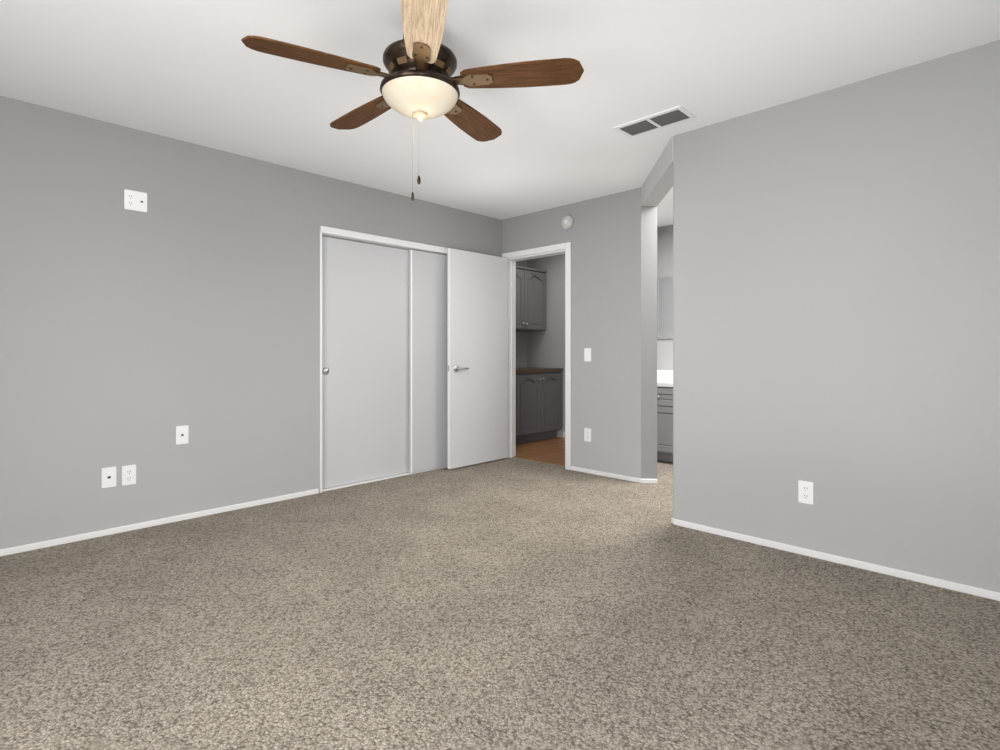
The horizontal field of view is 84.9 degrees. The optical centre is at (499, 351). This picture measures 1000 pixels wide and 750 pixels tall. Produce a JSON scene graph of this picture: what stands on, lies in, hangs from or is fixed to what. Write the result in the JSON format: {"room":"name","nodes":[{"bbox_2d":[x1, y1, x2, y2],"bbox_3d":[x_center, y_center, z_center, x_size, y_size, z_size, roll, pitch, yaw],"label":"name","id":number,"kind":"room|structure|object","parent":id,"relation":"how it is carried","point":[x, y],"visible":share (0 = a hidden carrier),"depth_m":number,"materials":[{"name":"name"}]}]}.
{"room":"empty bedroom","nodes":[
{"label":"empty bedroom","id":0,"kind":"room"},
{"bbox_2d":[0,96,501,548],"bbox_3d":[-1.917,-0.137,3.726,0.120,2.438,5.420,0,0,44],"label":"wall","id":1,"kind":"structure","parent":0,"point":[190,297],"depth_m":3.41,"materials":[{"name":"grey paint"}]},
{"bbox_2d":[102,467,115,487],"bbox_3d":[-2.311,0.742,3.230,0.006,0.118,0.072,0,0,44],"label":"phone jack","id":2,"kind":"object","parent":1,"relation":"attached to","point":[108,476],"visible":1,"depth_m":3.23,"materials":[{"name":"white plastic"}]},
{"bbox_2d":[122,465,135,485],"bbox_3d":[-2.240,0.745,3.301,0.007,0.118,0.072,0,0,44],"label":"outlet","id":3,"kind":"object","parent":1,"relation":"attached to","point":[128,474],"visible":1,"depth_m":3.30,"materials":[{"name":"white plastic"}]},
{"bbox_2d":[124,189,146,211],"bbox_3d":[-2.213,-0.918,3.324,0.014,0.118,0.118,0,0,44],"label":"wall outlet","id":4,"kind":"object","parent":1,"relation":"attached to","point":[135,200],"visible":1,"depth_m":3.32,"materials":[{"name":"white plastic"}]},
{"bbox_2d":[0,489,317,556],"bbox_3d":[-2.522,1.064,3.010,0.012,0.036,3.250,0,0,44],"label":"baseboard","id":5,"kind":"structure","parent":1,"relation":"attached to","point":[23,548],"depth_m":3.35,"materials":[{"name":"white wood"}]},
{"bbox_2d":[176,425,188,444],"bbox_3d":[-2.037,0.534,3.505,0.014,0.118,0.072,0,0,44],"label":"cable jack","id":6,"kind":"object","parent":1,"relation":"attached to","point":[182,434],"visible":1,"depth_m":3.51,"materials":[{"name":"white plastic"}]},
{"bbox_2d":[320,226,447,492],"bbox_3d":[-0.767,0.059,4.875,0.122,2.046,1.838,0,0,44],"label":"trim","id":7,"kind":"structure","parent":1,"relation":"attached to","point":[325,231],"depth_m":4.43,"materials":[{"name":"white wood"}]},
{"bbox_2d":[322,236,447,488],"bbox_3d":[-0.776,0.084,4.883,0.074,1.976,1.798,0,0,44],"label":"sliding doors","id":8,"kind":"structure","parent":1,"relation":"in","point":[384,361],"depth_m":4.66,"materials":[{"name":"white wood"}]},
{"bbox_2d":[448,248,507,468],"bbox_3d":[-0.193,0.063,5.264,0.135,2.014,0.782,0,0,44],"label":"door","id":9,"kind":"structure","parent":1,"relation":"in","point":[477,358],"depth_m":5.22,"materials":[{"name":"white wood"}]},
{"bbox_2d":[0,457,999,749],"bbox_3d":[-0.119,1.132,3.049,5.440,0.100,6.960,0,0,44],"label":"floor","id":10,"kind":"structure","parent":0,"point":[512,603],"depth_m":2.09,"materials":[{"name":"beige carpet"}]},
{"bbox_2d":[657,386,672,462],"bbox_3d":[2.186,0.707,5.067,1.918,0.739,0.607,0,0,44],"label":"bathroom vanity","id":11,"kind":"object","parent":10,"relation":"on","point":[665,415],"depth_m":5.28,"materials":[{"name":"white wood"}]},
{"bbox_2d":[657,378,672,385],"bbox_3d":[2.198,0.317,5.072,1.928,0.041,0.583,0,0,44],"label":"countertop","id":12,"kind":"structure","parent":11,"relation":"on","point":[660,381],"depth_m":5.39,"materials":[{"name":"white stone"}]},
{"bbox_2d":[0,0,999,226],"bbox_3d":[-0.119,-1.406,3.049,5.440,0.100,6.960,0,0,44],"label":"ceiling","id":13,"kind":"structure","parent":0,"point":[198,72],"depth_m":2.64,"materials":[{"name":"white paint"}]},
{"bbox_2d":[241,0,583,200],"bbox_3d":[-0.367,-0.985,2.286,1.219,0.742,1.265,0,0,44],"label":"fan","id":14,"kind":"object","parent":13,"relation":"hanging from","point":[419,82],"visible":1,"depth_m":2.15,"materials":[{"name":"brown wood"}]},
{"bbox_2d":[613,105,696,137],"bbox_3d":[0.909,-1.352,3.229,0.430,0.008,0.203,0,0,44],"label":"ceiling vent","id":15,"kind":"object","parent":13,"relation":"in","point":[658,121],"visible":1,"depth_m":3.21,"materials":[{"name":"white metal"}]},
{"bbox_2d":[514,437,564,465],"bbox_3d":[0.536,1.080,6.170,1.780,0.004,1.335,0,0,44],"label":"floor","id":16,"kind":"structure","parent":0,"point":[550,450],"depth_m":5.97,"materials":[{"name":"brown wood"}]},
{"bbox_2d":[516,371,523,443],"bbox_3d":[-0.153,0.662,6.306,0.600,0.830,0.487,0,0,44],"label":"base cabinet","id":17,"kind":"object","parent":16,"relation":"on","point":[519,374],"depth_m":6.28,"materials":[{"name":"grey wood"}]},
{"bbox_2d":[524,371,562,442],"bbox_3d":[0.254,0.662,6.723,0.600,0.830,0.911,0,0,44],"label":"base cabinet","id":18,"kind":"object","parent":16,"relation":"on","point":[538,403],"depth_m":6.57,"materials":[{"name":"grey wood"}]},
{"bbox_2d":[516,367,562,370],"bbox_3d":[0.127,0.227,6.587,0.609,0.040,1.282,0,0,44],"label":"countertop","id":19,"kind":"structure","parent":18,"relation":"on","point":[523,368],"depth_m":6.70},
{"bbox_2d":[502,187,656,478],"bbox_3d":[0.300,-0.137,5.427,2.720,2.438,0.129,0,0,44],"label":"wall","id":20,"kind":"structure","parent":0,"point":[612,238],"depth_m":4.71,"materials":[{"name":"grey paint"}]},
{"bbox_2d":[502,242,570,469],"bbox_3d":[0.382,0.038,5.353,0.874,2.087,0.152,0,0,44],"label":"door frame","id":21,"kind":"structure","parent":20,"relation":"attached to","point":[526,254],"depth_m":5.40,"materials":[{"name":"white wood"}]},
{"bbox_2d":[561,215,572,228],"bbox_3d":[0.612,-1.190,5.017,0.128,0.128,0.040,0,0,44],"label":"smoke detector","id":22,"kind":"object","parent":20,"relation":"attached to","point":[566,221],"visible":0.98,"depth_m":5.00,"materials":[{"name":"grey plastic"}]},
{"bbox_2d":[571,466,655,482],"bbox_3d":[0.943,1.064,4.716,0.818,0.036,0.029,0,0,44],"label":"baseboard","id":23,"kind":"structure","parent":20,"relation":"attached to","point":[622,477],"depth_m":4.67,"materials":[{"name":"white wood"}]},
{"bbox_2d":[516,225,672,437],"bbox_3d":[1.528,-0.137,4.737,5.440,2.438,2.243,0,0,44],"label":"wall","id":24,"kind":"structure","parent":0,"point":[541,349],"depth_m":6.93,"materials":[{"name":"grey paint"}]},
{"bbox_2d":[516,265,546,331],"bbox_3d":[0.160,-0.655,6.815,0.339,0.774,0.911,0,0,44],"label":"upper cabinet","id":25,"kind":"object","parent":24,"relation":"attached to","point":[530,299],"depth_m":6.81,"materials":[{"name":"grey wood"}]},
{"bbox_2d":[657,277,672,338],"bbox_3d":[2.384,-0.468,5.291,1.886,0.660,0.012,0,0,44],"label":"vanity mirror","id":26,"kind":"object","parent":24,"relation":"attached to","point":[665,308],"visible":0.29,"depth_m":5.88,"materials":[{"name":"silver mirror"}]},
{"bbox_2d":[657,370,672,377],"bbox_3d":[2.394,0.247,5.274,1.928,0.100,0.020,0,0,44],"label":"backsplash","id":27,"kind":"structure","parent":24,"relation":"attached to","point":[660,373],"depth_m":5.87,"materials":[{"name":"white tile"}]},
{"bbox_2d":[641,136,672,205],"bbox_3d":[1.188,-1.277,3.968,0.130,0.158,1.073,0,0,4],"label":"wall","id":28,"kind":"structure","parent":0,"point":[657,186],"depth_m":3.94,"materials":[{"name":"grey paint"}]},
{"bbox_2d":[673,40,999,592],"bbox_3d":[1.887,-0.137,2.737,2.132,2.438,0.120,0,0,44],"label":"wall","id":29,"kind":"structure","parent":0,"point":[836,296],"depth_m":2.76,"materials":[{"name":"grey paint"}]},
{"bbox_2d":[798,480,813,504],"bbox_3d":[1.625,0.747,2.903,0.072,0.118,0.007,0,0,44],"label":"outlet","id":30,"kind":"object","parent":29,"relation":"attached to","point":[806,492],"visible":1,"depth_m":2.90,"materials":[{"name":"white plastic"}]},
{"bbox_2d":[671,517,999,600],"bbox_3d":[1.789,1.064,2.752,1.994,0.036,0.030,0,0,44],"label":"baseboard","id":31,"kind":"structure","parent":29,"relation":"attached to","point":[966,589],"depth_m":2.75,"materials":[{"name":"white wood"}]}
]}

